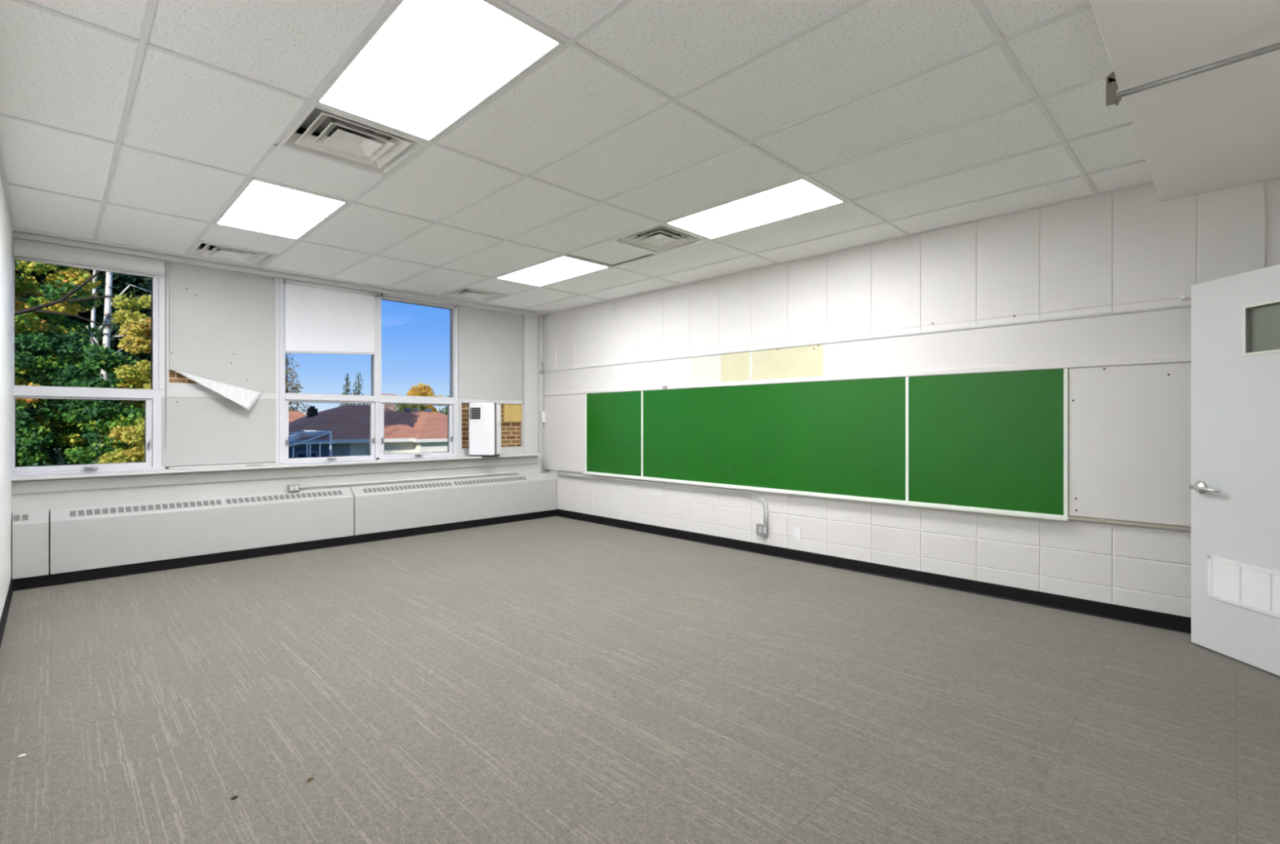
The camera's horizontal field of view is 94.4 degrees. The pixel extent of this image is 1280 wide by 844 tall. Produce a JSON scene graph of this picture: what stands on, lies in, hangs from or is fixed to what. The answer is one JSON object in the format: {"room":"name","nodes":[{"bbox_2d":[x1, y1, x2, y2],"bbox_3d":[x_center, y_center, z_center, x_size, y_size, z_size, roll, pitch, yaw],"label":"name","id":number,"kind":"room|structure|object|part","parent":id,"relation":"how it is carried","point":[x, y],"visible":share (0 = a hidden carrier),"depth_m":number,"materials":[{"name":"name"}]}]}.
{"room":"classroom","nodes":[
{"label":"classroom","id":0,"kind":"room"},
{"bbox_2d":[0,172,13,619],"bbox_3d":[-2.545,-0.197,2.145,0.152,3.000,7.870,0,0,-45],"label":"wall","id":1,"kind":"structure","parent":0,"point":[6,230],"depth_m":4.00,"materials":[{"name":"white paint"}]},
{"bbox_2d":[0,578,13,648],"bbox_3d":[-2.322,1.254,2.034,0.012,0.099,7.160,0,0,-45],"label":"baseboard","id":2,"kind":"structure","parent":1,"relation":"attached to","point":[7,602],"depth_m":3.91,"materials":[{"name":"black rubber"}]},
{"bbox_2d":[11,246,546,576],"bbox_3d":[-3.253,-0.197,6.657,5.206,3.000,0.470,0,0,-45],"label":"wall","id":3,"kind":"structure","parent":0,"point":[86,498],"depth_m":5.71,"materials":[{"name":"grey paint"}]},
{"bbox_2d":[12,509,48,579],"bbox_3d":[-4.809,0.959,4.680,0.199,0.503,0.138,0,0,-45],"label":"radiator cover","id":4,"kind":"object","parent":3,"relation":"attached to","point":[30,529],"visible":1,"depth_m":4.64,"materials":[{"name":"grey metal"}]},
{"bbox_2d":[13,514,28,521],"bbox_3d":[-4.844,0.750,4.638,0.080,0.039,0.064,0,0,-45],"label":"grille","id":5,"kind":"object","parent":4,"relation":"attached to","point":[16,517],"depth_m":4.64,"materials":[{"name":"metal"}]},
{"bbox_2d":[13,256,164,475],"bbox_3d":[-4.714,-0.519,5.117,0.962,1.955,0.156,0,0,-45],"label":"window","id":6,"kind":"structure","parent":3,"relation":"in","point":[152,397],"depth_m":5.30,"materials":[{"name":"white metal"}]},
{"bbox_3d":[-4.761,0.100,5.099,0.871,0.617,0.055,0,0,-45],"label":"sash","id":7,"kind":"part","parent":6,"relation":"part of","materials":[{"name":"clear glass"}]},
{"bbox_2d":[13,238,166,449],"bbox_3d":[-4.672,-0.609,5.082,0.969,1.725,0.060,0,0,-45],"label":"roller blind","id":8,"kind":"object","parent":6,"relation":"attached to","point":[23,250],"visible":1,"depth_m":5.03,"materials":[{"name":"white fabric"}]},
{"bbox_3d":[-4.343,-0.602,5.430,0.006,1.710,0.013,0,0,15],"label":"cord","id":9,"kind":"part","parent":8,"relation":"part of","materials":[{"name":"white plastic"}]},
{"bbox_3d":[-4.703,0.399,5.082,0.090,0.022,0.030,0,0,-45],"label":"crank handle","id":10,"kind":"part","parent":6,"relation":"part of","materials":[{"name":"metal"}]},
{"bbox_2d":[50,487,353,574],"bbox_3d":[-3.917,0.959,5.566,2.297,0.503,0.138,0,0,-45],"label":"radiator cover","id":11,"kind":"object","parent":3,"relation":"attached to","point":[91,537],"visible":1,"depth_m":5.35,"materials":[{"name":"grey metal"}]},
{"bbox_2d":[69,499,222,516],"bbox_3d":[-4.286,0.750,5.192,1.021,0.039,0.064,0,0,-45],"label":"grille","id":12,"kind":"object","parent":11,"relation":"attached to","point":[125,509],"depth_m":5.16,"materials":[{"name":"metal"}]},
{"bbox_2d":[226,490,342,503],"bbox_3d":[-3.533,0.750,5.940,1.021,0.039,0.064,0,0,-45],"label":"grille","id":13,"kind":"object","parent":11,"relation":"attached to","point":[309,495],"depth_m":5.92,"materials":[{"name":"metal"}]},
{"bbox_2d":[161,261,275,468],"bbox_3d":[-4.023,-0.519,5.716,0.917,1.955,0.198,0,0,-45],"label":"board","id":14,"kind":"object","parent":3,"relation":"attached to","point":[220,324],"visible":0.87,"depth_m":5.72,"materials":[{"name":"white paint"}]},
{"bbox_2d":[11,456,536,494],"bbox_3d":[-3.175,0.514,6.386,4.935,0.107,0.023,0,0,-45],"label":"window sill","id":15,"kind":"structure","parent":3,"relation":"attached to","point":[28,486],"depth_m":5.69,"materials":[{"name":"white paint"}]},
{"bbox_2d":[12,231,540,317],"bbox_3d":[-3.216,-1.494,6.520,5.065,0.043,0.075,0,0,-45],"label":"trim","id":16,"kind":"structure","parent":3,"relation":"attached to","point":[15,234],"depth_m":5.78,"materials":[{"name":"white paint"}]},
{"bbox_2d":[11,453,541,480],"bbox_3d":[-3.203,0.446,6.417,4.940,0.030,0.300,0,0,-45],"label":"window sill","id":17,"kind":"structure","parent":3,"relation":"attached to","point":[93,474],"depth_m":5.64,"materials":[{"name":"white paint"}]},
{"bbox_2d":[468,402,501,457],"bbox_3d":[-1.972,0.097,7.530,0.350,0.684,0.272,0,0,11],"label":"air conditioner","id":18,"kind":"object","parent":17,"relation":"on","point":[484,418],"visible":1,"depth_m":7.41,"materials":[{"name":"white plastic"}]},
{"bbox_2d":[470,407,480,418],"bbox_3d":[-2.061,-0.110,7.433,0.138,0.142,0.037,0,0,11],"label":"vent","id":19,"kind":"object","parent":18,"relation":"attached to","point":[475,412],"depth_m":7.41,"materials":[{"name":"grey plastic"}]},
{"bbox_2d":[11,509,556,591],"bbox_3d":[-3.040,1.258,6.438,5.200,0.090,0.140,0,0,-45],"label":"baseboard","id":20,"kind":"structure","parent":3,"relation":"attached to","point":[40,581],"depth_m":5.65,"materials":[{"name":"black rubber"}]},
{"bbox_2d":[287,484,299,492],"bbox_3d":[-3.523,0.671,6.026,0.103,0.076,0.044,0,0,-45],"label":"wall outlet","id":21,"kind":"object","parent":3,"relation":"attached to","point":[291,487],"visible":1,"depth_m":6.01,"materials":[{"name":"plastic"}]},
{"bbox_2d":[275,278,379,464],"bbox_3d":[-3.375,-0.519,6.446,1.040,1.955,0.156,0,0,-45],"label":"window","id":22,"kind":"structure","parent":3,"relation":"in","point":[282,398],"depth_m":6.23,"materials":[{"name":"white metal"}]},
{"bbox_3d":[-3.373,0.089,6.477,0.907,0.637,0.055,0,0,-45],"label":"sash","id":23,"kind":"part","parent":22,"relation":"part of","materials":[{"name":"clear glass"}]},
{"bbox_2d":[283,278,377,354],"bbox_3d":[-3.325,-1.096,6.421,0.938,0.768,0.062,0,0,-45],"label":"roller blind","id":24,"kind":"object","parent":22,"relation":"attached to","point":[320,318],"visible":1,"depth_m":6.40,"materials":[{"name":"white fabric"}]},
{"bbox_2d":[299,472,518,488],"bbox_3d":[-2.559,0.679,6.989,2.623,0.034,0.023,0,0,-45],"label":"conduit","id":25,"kind":"object","parent":3,"relation":"attached to","point":[331,485],"visible":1,"depth_m":6.80,"materials":[{"name":"white metal"}]},
{"bbox_2d":[378,293,457,459],"bbox_3d":[-2.659,-0.519,7.157,0.977,1.955,0.156,0,0,-45],"label":"window","id":26,"kind":"structure","parent":3,"relation":"in","point":[451,402],"depth_m":7.32,"materials":[{"name":"white metal"}]},
{"bbox_3d":[-2.689,0.093,7.156,0.890,0.630,0.055,0,0,-45],"label":"sash","id":27,"kind":"part","parent":26,"relation":"part of","materials":[{"name":"clear glass"}]},
{"bbox_2d":[381,293,457,308],"bbox_3d":[-2.630,-1.457,7.111,0.918,0.076,0.062,0,0,-45],"label":"roller blind","id":28,"kind":"object","parent":26,"relation":"attached to","point":[383,295],"visible":0.88,"depth_m":7.08,"materials":[{"name":"white fabric"}]},
{"bbox_2d":[350,472,555,535],"bbox_3d":[-2.150,0.959,7.320,2.660,0.503,0.138,0,0,-45],"label":"radiator cover","id":29,"kind":"object","parent":3,"relation":"attached to","point":[390,507],"visible":0.98,"depth_m":7.08,"materials":[{"name":"grey metal"}]},
{"bbox_2d":[362,482,452,493],"bbox_3d":[-2.650,0.750,6.817,1.021,0.039,0.064,0,0,-45],"label":"grille","id":30,"kind":"object","parent":29,"relation":"attached to","point":[417,486],"depth_m":6.80,"materials":[{"name":"metal"}]},
{"bbox_2d":[453,476,526,485],"bbox_3d":[-1.893,0.750,7.569,1.021,0.039,0.064,0,0,-45],"label":"grille","id":31,"kind":"object","parent":29,"relation":"attached to","point":[493,481],"depth_m":7.55,"materials":[{"name":"metal"}]},
{"bbox_2d":[457,305,524,456],"bbox_3d":[-1.968,-0.519,7.855,0.987,1.955,0.060,0,0,-45],"label":"board","id":32,"kind":"object","parent":3,"relation":"attached to","point":[491,343],"visible":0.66,"depth_m":7.83,"materials":[{"name":"white paint"}]},
{"bbox_2d":[524,315,537,453],"bbox_3d":[-1.577,-0.519,8.310,0.215,1.955,0.185,0,0,-45],"label":"trim","id":33,"kind":"structure","parent":3,"relation":"attached to","point":[531,323],"depth_m":8.24,"materials":[{"name":"white paint"}]},
{"bbox_2d":[538,315,546,471],"bbox_3d":[-1.373,-0.401,8.353,0.099,2.192,0.102,0,0,-45],"label":"cable","id":34,"kind":"object","parent":3,"relation":"attached to","point":[540,364],"visible":0.94,"depth_m":8.36,"materials":[{"name":"white plastic"}]},
{"bbox_3d":[-1.367,0.333,8.360,0.110,0.725,0.056,0,0,-11],"label":"cord","id":35,"kind":"part","parent":34,"relation":"part of","materials":[{"name":"white plastic"}]},
{"bbox_2d":[168,369,520,466],"bbox_3d":[-3.043,-0.519,7.009,4.120,1.955,0.265,0,0,-45],"label":"brick wall","id":36,"kind":"structure","parent":0,"point":[510,431],"depth_m":7.64,"materials":[{"name":"brown brick"}]},
{"bbox_2d":[0,0,1153,315],"bbox_3d":[-0.856,-1.603,4.241,5.202,0.167,6.735,0,0,-45],"label":"ceiling","id":37,"kind":"structure","parent":0,"point":[135,125],"depth_m":3.11,"materials":[{"name":"tile"}]},
{"bbox_2d":[187,241,276,266],"bbox_3d":[-3.716,-1.589,5.408,0.584,0.139,0.584,0,0,-45],"label":"ceiling vent","id":38,"kind":"object","parent":37,"relation":"in","point":[228,254],"visible":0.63,"depth_m":5.45,"materials":[{"name":"metal"}]},
{"bbox_2d":[213,177,349,239],"bbox_3d":[-2.643,-1.565,4.327,0.586,0.093,1.195,0,0,-45],"label":"ceiling light","id":39,"kind":"object","parent":37,"relation":"attached to","point":[259,206],"visible":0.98,"depth_m":4.29,"materials":[{"name":"white plastic"}]},
{"bbox_2d":[278,103,428,175],"bbox_3d":[-1.569,-1.589,3.245,0.584,0.139,0.584,0,0,-45],"label":"ceiling vent","id":40,"kind":"object","parent":37,"relation":"in","point":[353,142],"visible":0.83,"depth_m":3.28,"materials":[{"name":"metal"}]},
{"bbox_2d":[313,0,565,142],"bbox_3d":[-0.924,-1.565,2.597,0.586,0.093,1.195,0,0,-45],"label":"ceiling light","id":41,"kind":"object","parent":37,"relation":"attached to","point":[425,66],"visible":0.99,"depth_m":2.53,"materials":[{"name":"white plastic"}]},
{"bbox_2d":[442,288,507,302],"bbox_3d":[-1.986,-1.589,7.126,0.584,0.139,0.584,0,0,-45],"label":"ceiling vent","id":42,"kind":"object","parent":37,"relation":"in","point":[476,295],"visible":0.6,"depth_m":7.17,"materials":[{"name":"metal"}]},
{"bbox_2d":[494,253,611,287],"bbox_3d":[-0.912,-1.565,6.045,0.586,0.093,1.195,0,0,-45],"label":"ceiling light","id":43,"kind":"object","parent":37,"relation":"attached to","point":[562,268],"visible":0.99,"depth_m":6.00,"materials":[{"name":"white plastic"}]},
{"bbox_2d":[610,223,708,254],"bbox_3d":[0.162,-1.589,4.964,0.584,0.139,0.584,0,0,-45],"label":"ceiling vent","id":44,"kind":"object","parent":37,"relation":"in","point":[659,242],"visible":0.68,"depth_m":5.01,"materials":[{"name":"metal"}]},
{"bbox_2d":[663,177,847,239],"bbox_3d":[0.806,-1.565,4.315,0.586,0.093,1.195,0,0,-45],"label":"ceiling light","id":45,"kind":"object","parent":37,"relation":"attached to","point":[799,197],"visible":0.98,"depth_m":4.27,"materials":[{"name":"white plastic"}]},
{"bbox_2d":[1089,0,1279,200],"bbox_3d":[1.745,-1.543,1.624,5.206,0.288,0.845,0,0,-45],"label":"bulkhead","id":46,"kind":"object","parent":37,"relation":"attached to","point":[1219,128],"visible":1,"depth_m":2.46,"materials":[{"name":"beige paint"}]},
{"bbox_2d":[1106,42,1279,106],"bbox_3d":[2.227,-1.358,2.127,0.043,0.142,0.876,0,0,-45],"label":"rail","id":47,"kind":"object","parent":46,"relation":"attached to","point":[1112,87],"visible":1,"depth_m":2.28,"materials":[{"name":"metal"}]},
{"bbox_2d":[0,515,1279,843],"bbox_3d":[-0.647,1.378,4.029,5.500,0.150,7.870,0,0,-45],"label":"floor","id":48,"kind":"structure","parent":0,"point":[551,680],"depth_m":2.66,"materials":[{"name":"carpet"}]},
{"bbox_2d":[230,795,238,799],"bbox_3d":[-1.404,1.298,2.051,0.011,0.008,0.023,0,0,40],"label":"crumb","id":49,"kind":"object","parent":48,"relation":"on","point":[234,797],"visible":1,"depth_m":2.05,"materials":[{"name":"grey"}]},
{"bbox_2d":[306,777,313,781],"bbox_3d":[-1.200,1.298,2.156,0.011,0.008,0.023,0,0,40],"label":"scrap","id":50,"kind":"object","parent":48,"relation":"on","point":[309,779],"visible":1,"depth_m":2.15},
{"bbox_2d":[544,177,1279,617],"bbox_3d":[1.306,-0.197,5.863,0.164,3.000,7.720,0,0,-45],"label":"wall","id":51,"kind":"structure","parent":0,"point":[1129,249],"depth_m":4.60,"materials":[{"name":"white paint"}]},
{"bbox_2d":[543,394,585,472],"bbox_3d":[-1.034,0.150,8.086,0.030,1.038,0.904,0,0,-45],"label":"board","id":52,"kind":"object","parent":51,"relation":"attached to","point":[565,415],"visible":0.94,"depth_m":8.07,"materials":[{"name":"white paint"}]},
{"bbox_3d":[-1.034,0.657,8.086,0.030,0.024,0.904,0,0,-45],"label":"rail","id":53,"kind":"part","parent":52,"relation":"part of","materials":[{"name":"silver metal"}]},
{"bbox_2d":[557,472,768,525],"bbox_3d":[0.058,0.852,6.984,0.034,0.322,3.372,0,0,-45],"label":"conduit","id":54,"kind":"object","parent":51,"relation":"attached to","point":[664,484],"visible":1,"depth_m":6.53,"materials":[{"name":"white metal"}]},
{"bbox_2d":[755,523,768,536],"bbox_3d":[1.202,1.058,5.822,0.048,0.110,0.118,0,0,-45],"label":"outlet box","id":55,"kind":"object","parent":51,"relation":"attached to","point":[761,529],"visible":1,"depth_m":5.80,"materials":[{"name":"metal"}]},
{"bbox_2d":[763,527,766,533],"bbox_3d":[1.218,1.058,5.777,0.006,0.060,0.032,0,0,-45],"label":"receptacle","id":56,"kind":"object","parent":55,"relation":"attached to","point":[764,528],"depth_m":5.77,"materials":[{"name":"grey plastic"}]},
{"bbox_2d":[793,527,799,540],"bbox_3d":[1.477,1.051,5.575,0.008,0.116,0.070,0,0,-45],"label":"wall outlet","id":57,"kind":"object","parent":51,"relation":"attached to","point":[796,530],"visible":1,"depth_m":5.57,"materials":[{"name":"white plastic"}]},
{"bbox_2d":[582,368,1069,521],"bbox_3d":[1.103,0.156,5.908,0.068,1.050,5.200,0,0,-45],"label":"chalkboard","id":58,"kind":"object","parent":51,"relation":"attached to","point":[997,443],"visible":1,"depth_m":5.10,"materials":[{"name":"green metal"}]},
{"bbox_2d":[582,471,1069,521],"bbox_3d":[1.103,0.663,5.908,0.068,0.036,5.200,0,0,-45],"label":"chalk tray","id":59,"kind":"object","parent":58,"relation":"on","point":[939,504],"depth_m":5.12,"materials":[{"name":"beige metal"}]},
{"bbox_2d":[543,303,1191,395],"bbox_3d":[1.119,-0.548,5.921,0.026,0.357,7.025,0,0,-45],"label":"board","id":60,"kind":"object","parent":51,"relation":"attached to","point":[1158,335],"visible":0.98,"depth_m":4.73,"materials":[{"name":"paint"}]},
{"bbox_3d":[-0.397,-0.561,7.458,0.012,0.292,2.708,0,0,-45],"label":"panel","id":61,"kind":"part","parent":60,"relation":"part of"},
{"bbox_3d":[0.704,-0.561,6.349,0.012,0.292,0.417,0,0,-45],"label":"panel","id":62,"kind":"part","parent":60,"relation":"part of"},
{"bbox_3d":[0.983,-0.561,6.069,0.012,0.292,0.374,0,0,-45],"label":"panel","id":63,"kind":"part","parent":60,"relation":"part of","materials":[{"name":"paint"}]},
{"bbox_3d":[1.393,-0.561,5.656,0.012,0.292,0.778,0,0,-45],"label":"panel","id":64,"kind":"part","parent":60,"relation":"part of","materials":[{"name":"paint"}]},
{"bbox_3d":[1.119,-0.395,5.921,0.026,0.049,7.025,0,0,-45],"label":"rail","id":65,"kind":"part","parent":60,"relation":"part of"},
{"bbox_3d":[2.634,-0.561,4.407,0.012,0.292,2.742,0,0,-45],"label":"panel","id":66,"kind":"part","parent":60,"relation":"part of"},
{"bbox_2d":[555,508,1191,634],"bbox_3d":[1.223,1.254,5.827,0.012,0.099,6.774,0,0,-45],"label":"baseboard","id":67,"kind":"structure","parent":51,"relation":"attached to","point":[1176,623],"depth_m":4.71,"materials":[{"name":"black rubber"}]},
{"bbox_2d":[1067,361,1191,530],"bbox_3d":[3.271,0.151,3.753,0.028,1.040,0.916,0,0,-45],"label":"board","id":68,"kind":"object","parent":51,"relation":"attached to","point":[1130,425],"visible":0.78,"depth_m":3.84,"materials":[{"name":"white wood"}]},
{"bbox_3d":[3.271,0.658,3.753,0.028,0.026,0.916,0,0,-45],"label":"rail","id":69,"kind":"part","parent":68,"relation":"part of","materials":[{"name":"grey metal"}]},
{"bbox_2d":[1179,295,1186,300],"bbox_3d":[3.352,-0.766,3.660,0.046,0.028,0.028,0,0,-45],"label":"wall hook","id":70,"kind":"object","parent":51,"relation":"attached to","point":[1182,297],"visible":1,"depth_m":3.65,"materials":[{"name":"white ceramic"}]},
{"bbox_3d":[2.090,-0.197,1.287,5.220,3.000,0.120,0,0,-45],"label":"wall","id":71,"kind":"structure","parent":0,"visible":0},
{"bbox_2d":[1189,264,1279,675],"bbox_3d":[3.272,0.244,3.027,0.168,2.093,0.933,0,0,-1],"label":"door","id":72,"kind":"structure","parent":71,"relation":"in","point":[1234,486],"depth_m":3.22,"materials":[{"name":"grey metal"}]},
{"bbox_3d":[3.228,0.378,3.420,0.022,0.076,0.076,0,0,-2],"label":"handle","id":73,"kind":"part","parent":72,"relation":"part of","materials":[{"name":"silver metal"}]},
{"bbox_3d":[3.203,0.378,3.353,0.046,0.026,0.158,0,0,-2],"label":"lever","id":74,"kind":"part","parent":72,"relation":"part of","materials":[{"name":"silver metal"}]},
{"bbox_3d":[3.246,0.878,3.027,0.008,0.235,0.700,0,0,-2],"label":"vent frame","id":75,"kind":"part","parent":72,"relation":"part of","materials":[{"name":"white metal"}]},
{"bbox_3d":[3.272,-0.489,3.023,0.056,0.268,0.328,0,0,-2],"label":"glass frame","id":76,"kind":"part","parent":72,"relation":"part of","materials":[{"name":"grey glass"}]},
{"bbox_3d":[3.275,-0.489,3.023,0.006,0.240,0.300,0,0,-2],"label":"glass","id":77,"kind":"part","parent":72,"relation":"part of","materials":[{"name":"grey glass"}]},
{"label":"outside","id":78,"kind":"structure","parent":0,"visible":0},
{"bbox_3d":[-34.210,3.853,55.731,150.000,0.300,112.700,0,0,-45],"label":"ground","id":79,"kind":"structure","parent":78,"visible":0},
{"bbox_2d":[14,259,100,465],"bbox_3d":[-17.878,-2.191,16.525,4.265,11.789,2.705,0,0,-41],"label":"evergreen tree","id":80,"kind":"object","parent":79,"relation":"on","point":[53,453],"visible":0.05,"depth_m":16.91,"materials":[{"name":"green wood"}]},
{"bbox_2d":[14,259,146,466],"bbox_3d":[-12.281,-0.994,11.982,5.494,9.418,4.036,0,0,-40],"label":"maple tree","id":81,"kind":"object","parent":79,"relation":"on","point":[51,358],"visible":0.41,"depth_m":11.45,"materials":[{"name":"green plant"}]},
{"bbox_2d":[89,270,130,355],"bbox_3d":[-14.412,-1.496,15.939,1.110,10.402,0.147,0,0,-41],"label":"birch tree","id":82,"kind":"object","parent":79,"relation":"on","point":[94,291],"visible":0.1,"depth_m":15.80,"materials":[{"name":"white plant"}]},
{"bbox_2d":[77,269,151,378],"bbox_3d":[-15.764,-2.157,18.548,3.242,11.720,2.729,0,0,-45],"label":"evergreen tree","id":83,"kind":"object","parent":79,"relation":"on","point":[120,281],"visible":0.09,"depth_m":17.73,"materials":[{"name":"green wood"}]},
{"bbox_2d":[85,271,151,462],"bbox_3d":[-10.518,-1.496,12.061,1.108,10.402,0.154,0,0,-41],"label":"birch tree","id":84,"kind":"object","parent":79,"relation":"on","point":[108,281],"visible":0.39,"depth_m":11.89,"materials":[{"name":"white plant"}]},
{"bbox_2d":[94,293,151,463],"bbox_3d":[-9.483,0.127,11.791,1.988,7.155,1.590,0,0,-38],"label":"tree","id":85,"kind":"object","parent":79,"relation":"on","point":[140,325],"visible":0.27,"depth_m":11.23,"materials":[{"name":"yellow plant"}]},
{"bbox_2d":[284,353,311,414],"bbox_3d":[-24.384,-0.784,41.071,4.106,9.733,4.408,0,0,-45],"label":"spruce tree","id":86,"kind":"object","parent":79,"relation":"on","point":[286,371],"visible":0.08,"depth_m":41.27,"materials":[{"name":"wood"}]},
{"bbox_2d":[288,410,306,419],"bbox_3d":[-22.967,1.343,35.045,8.800,4.720,4.300,0,0,-45],"label":"bungalow","id":87,"kind":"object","parent":79,"relation":"on","point":[292,415],"visible":0.06,"depth_m":36.35,"materials":[{"name":"red"}]},
{"bbox_2d":[288,430,335,457],"bbox_3d":[-13.615,2.021,22.762,2.440,3.365,3.570,0,0,-45],"label":"conservatory","id":88,"kind":"object","parent":79,"relation":"on","point":[309,432],"visible":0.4,"depth_m":22.03,"materials":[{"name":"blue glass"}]},
{"bbox_2d":[338,373,354,406],"bbox_3d":[-21.283,0.217,43.078,2.100,7.487,2.130,0,0,-45],"label":"spruce tree","id":89,"kind":"object","parent":79,"relation":"on","point":[346,378],"visible":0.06,"depth_m":42.97,"materials":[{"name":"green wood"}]},
{"bbox_2d":[350,371,368,404],"bbox_3d":[-21.984,0.028,46.447,2.612,7.970,3.048,0,0,6],"label":"spruce tree","id":90,"kind":"object","parent":79,"relation":"on","point":[359,385],"visible":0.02,"depth_m":46.43,"materials":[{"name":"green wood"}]},
{"bbox_2d":[288,393,447,457],"bbox_3d":[-15.019,1.028,33.074,12.540,5.350,8.940,0,0,-45],"label":"bungalow","id":91,"kind":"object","parent":79,"relation":"on","point":[406,431],"visible":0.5,"depth_m":30.54,"materials":[{"name":"red"}]},
{"bbox_2d":[404,408,410,412],"bbox_3d":[-13.757,-0.707,35.067,0.300,0.220,0.250,0,0,-45],"label":"roof vent","id":92,"kind":"object","parent":91,"relation":"attached to","point":[406,410],"depth_m":34.95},
{"bbox_2d":[412,408,418,412],"bbox_3d":[-13.402,-0.707,35.419,0.300,0.220,0.250,0,0,-45],"label":"roof vent","id":93,"kind":"object","parent":91,"relation":"attached to","point":[414,410],"depth_m":35.30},
{"bbox_2d":[425,408,431,412],"bbox_3d":[-12.835,-0.707,35.983,0.300,0.220,0.250,0,0,-45],"label":"roof vent","id":94,"kind":"object","parent":91,"relation":"attached to","point":[427,410],"depth_m":35.87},
{"bbox_2d":[394,403,432,411],"bbox_3d":[-16.863,0.970,42.974,4.458,5.466,3.986,0,0,6],"label":"broadleaf tree","id":95,"kind":"object","parent":79,"relation":"on","point":[421,407],"visible":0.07,"depth_m":42.77,"materials":[{"name":"green plant"}]},
{"bbox_2d":[397,382,442,412],"bbox_3d":[-18.543,0.169,50.334,3.952,7.068,3.981,0,0,-45],"label":"broadleaf tree","id":96,"kind":"object","parent":79,"relation":"on","point":[421,389],"visible":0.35,"depth_m":50.05,"materials":[{"name":"yellow plant"}]},
{"bbox_2d":[438,408,447,414],"bbox_3d":[-13.957,1.042,46.220,4.144,5.321,3.792,0,0,-45],"label":"broadleaf tree","id":97,"kind":"object","parent":79,"relation":"on","point":[445,412],"visible":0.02,"depth_m":45.73,"materials":[{"name":"green plant"}]}
]}

